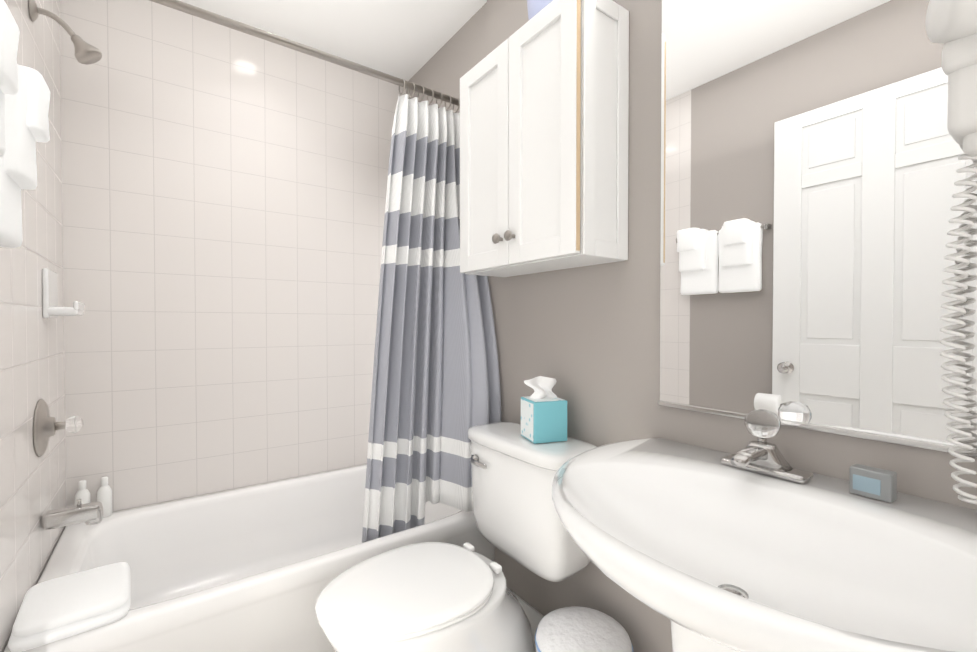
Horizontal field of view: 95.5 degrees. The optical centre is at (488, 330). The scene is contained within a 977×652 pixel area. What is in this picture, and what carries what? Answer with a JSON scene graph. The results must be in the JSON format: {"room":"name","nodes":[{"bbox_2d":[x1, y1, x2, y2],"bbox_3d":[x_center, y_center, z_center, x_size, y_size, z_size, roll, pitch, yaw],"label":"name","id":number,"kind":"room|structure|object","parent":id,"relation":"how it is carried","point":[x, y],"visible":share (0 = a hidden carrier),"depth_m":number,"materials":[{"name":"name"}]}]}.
{"room":"bathroom","nodes":[
{"label":"bathroom","id":0,"kind":"room"},
{"bbox_2d":[0,0,65,651],"bbox_3d":[-1.358,-0.124,1.259,0.100,2.450,0.890,-1,1,-36],"label":"wall tiles","id":1,"kind":"structure","parent":0,"point":[32,483],"depth_m":1.26,"materials":[{"name":"white tile"}]},
{"bbox_2d":[33,399,82,456],"bbox_3d":[-1.299,0.290,1.351,0.096,0.170,0.170,-1,1,-36],"label":"shower valve","id":2,"kind":"object","parent":1,"relation":"attached to","point":[46,426],"visible":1,"depth_m":1.31,"materials":[{"name":"silver metal"}]},
{"bbox_2d":[42,268,84,318],"bbox_3d":[-1.382,-0.116,1.446,0.082,0.155,0.150,-1,1,-36],"label":"soap dish","id":3,"kind":"object","parent":1,"relation":"attached to","point":[51,309],"visible":1,"depth_m":1.39,"materials":[{"name":"white ceramic"}]},
{"bbox_2d":[28,0,101,64],"bbox_3d":[-1.252,-0.882,1.320,0.154,0.146,0.070,-1,1,-36],"label":"shower head","id":4,"kind":"object","parent":1,"relation":"attached to","point":[86,53],"visible":1,"depth_m":1.32},
{"bbox_2d":[41,499,102,529],"bbox_3d":[-1.281,0.566,1.368,0.138,0.082,0.050,-1,1,-36],"label":"tub spout","id":5,"kind":"object","parent":1,"relation":"attached to","point":[87,513],"visible":1,"depth_m":1.35,"materials":[{"name":"silver metal"}]},
{"bbox_2d":[149,0,500,542],"bbox_3d":[-0.562,-0.081,1.430,1.386,1.770,0.286,-1,1,-36],"label":"shower curtain","id":6,"kind":"object","parent":1,"relation":"attached to","point":[436,394],"visible":0.9,"depth_m":1.73,"materials":[{"name":"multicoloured fabric"}]},
{"bbox_2d":[179,0,486,80],"bbox_3d":[0.124,-1.388,0.452,1.570,0.100,4.110,-1,1,-36],"label":"ceiling","id":7,"kind":"structure","parent":0,"point":[407,40],"depth_m":1.96,"materials":[{"name":"white paint"}]},
{"bbox_2d":[406,0,976,651],"bbox_3d":[0.727,-0.119,0.908,0.120,2.450,3.910,-1,1,-36],"label":"wall","id":8,"kind":"structure","parent":0,"point":[587,338],"depth_m":1.28,"materials":[{"name":"grey paint"}]},
{"bbox_2d":[60,0,405,511],"bbox_3d":[-1.055,-0.135,2.091,1.570,2.450,0.100,-1,1,-36],"label":"wall tile","id":9,"kind":"structure","parent":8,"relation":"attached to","point":[224,189],"depth_m":1.92,"materials":[{"name":"white tile"}]},
{"bbox_2d":[507,588,543,638],"bbox_3d":[0.931,1.061,0.528,0.012,0.100,3.020,-1,1,-36],"label":"baseboard","id":10,"kind":"structure","parent":8,"relation":"attached to","point":[534,616],"depth_m":1.59,"materials":[{"name":"white paint"}]},
{"bbox_2d":[460,0,628,276],"bbox_3d":[0.133,-0.551,1.411,0.238,0.700,0.568,-1,1,-36],"label":"upper cabinet","id":11,"kind":"object","parent":8,"relation":"attached to","point":[544,100],"visible":1,"depth_m":1.24,"materials":[{"name":"white paint"}]},
{"bbox_2d":[527,0,552,19],"bbox_3d":[0.202,-1.052,1.348,0.172,0.302,0.172,-1,1,-36],"label":"vase","id":12,"kind":"object","parent":11,"relation":"on","point":[534,7],"visible":0.08,"depth_m":1.30,"materials":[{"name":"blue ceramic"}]},
{"bbox_2d":[658,0,976,456],"bbox_3d":[0.646,-0.339,0.903,0.012,1.080,0.657,-1,1,-36],"label":"mirror","id":13,"kind":"object","parent":8,"relation":"attached to","point":[812,151],"visible":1,"depth_m":0.89,"materials":[{"name":"clear glass"}]},
{"bbox_2d":[925,0,976,504],"bbox_3d":[0.740,-0.131,0.641,0.156,0.798,0.160,-1,1,-36],"label":"hair dryer","id":14,"kind":"object","parent":8,"relation":"attached to","point":[951,25],"visible":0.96,"depth_m":0.68,"materials":[{"name":"white plastic"}]},
{"bbox_3d":[0.124,1.162,0.487,1.570,0.100,4.110,-1,1,-36],"label":"floor","id":15,"kind":"structure","parent":0,"visible":0},
{"bbox_2d":[4,464,494,651],"bbox_3d":[-0.764,0.902,1.722,1.386,0.385,0.858,-1,1,-36],"label":"bathtub","id":16,"kind":"object","parent":15,"relation":"on","point":[257,568],"visible":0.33,"depth_m":1.68,"materials":[{"name":"white ceramic"}]},
{"bbox_2d":[8,562,129,651],"bbox_3d":[-1.052,0.691,1.131,0.223,0.052,0.256,-1,1,-36],"label":"folded towel","id":17,"kind":"object","parent":16,"relation":"on","point":[55,609],"visible":1,"depth_m":1.08,"materials":[{"name":"white fabric"}]},
{"bbox_2d":[75,480,90,504],"bbox_3d":[-1.516,0.635,1.656,0.044,0.150,0.044,-1,1,-36],"label":"toiletry bottle","id":18,"kind":"object","parent":16,"relation":"on","point":[83,493],"visible":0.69,"depth_m":1.65,"materials":[{"name":"white plastic"}]},
{"bbox_2d":[97,476,111,517],"bbox_3d":[-1.467,0.634,1.695,0.044,0.150,0.044,-1,1,-36],"label":"toiletry bottle","id":19,"kind":"object","parent":16,"relation":"on","point":[104,494],"visible":0.94,"depth_m":1.68,"materials":[{"name":"white plastic"}]},
{"bbox_2d":[315,421,597,651],"bbox_3d":[-0.092,0.722,1.282,0.777,0.759,0.484,-1,1,-36],"label":"toilet","id":20,"kind":"object","parent":15,"relation":"on","point":[432,597],"visible":0.92,"depth_m":1.23,"materials":[{"name":"white ceramic"}]},
{"bbox_2d":[521,376,566,443],"bbox_3d":[0.173,0.243,1.394,0.115,0.191,0.112,0,1,-18],"label":"tissue box","id":21,"kind":"object","parent":20,"relation":"on","point":[543,413],"visible":1,"depth_m":1.35,"materials":[{"name":"teal cardboard"}]},
{"bbox_2d":[535,606,632,651],"bbox_3d":[0.254,0.946,1.190,0.258,0.313,0.258,-1,1,-36],"label":"waste bin","id":22,"kind":"object","parent":15,"relation":"on","point":[575,629],"visible":1,"depth_m":1.17,"materials":[{"name":"white"}]},
{"bbox_2d":[551,438,976,651],"bbox_3d":[0.429,0.700,0.721,0.590,0.818,0.820,-1,1,-36],"label":"sink","id":23,"kind":"object","parent":15,"relation":"on","point":[702,549],"visible":0.92,"depth_m":0.69,"materials":[{"name":"white ceramic"}]},
{"bbox_2d":[721,409,812,482],"bbox_3d":[0.529,0.224,0.880,0.142,0.127,0.155,-1,1,-36],"label":"faucet","id":24,"kind":"object","parent":23,"relation":"on","point":[761,455],"visible":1,"depth_m":0.87,"materials":[{"name":"silver metal"}]},
{"bbox_2d":[849,464,896,502],"bbox_3d":[0.668,0.265,0.772,0.033,0.048,0.059,-1,1,-36],"label":"soap box","id":25,"kind":"object","parent":23,"relation":"on","point":[873,482],"visible":1,"depth_m":0.76,"materials":[{"name":"grey plastic"}]},
{"bbox_3d":[-0.209,-0.102,-0.322,0.100,2.450,3.020,-1,1,-36],"label":"wall","id":26,"kind":"structure","parent":0,"visible":0},
{"bbox_2d":[0,0,49,247],"bbox_3d":[-0.912,-0.359,0.810,0.109,0.363,0.483,-1,1,-36],"label":"towels","id":27,"kind":"object","parent":26,"relation":"attached to","point":[24,103],"visible":1,"depth_m":0.88,"materials":[{"name":"cotton terry cloth"},{"name":"metal"}]}
]}

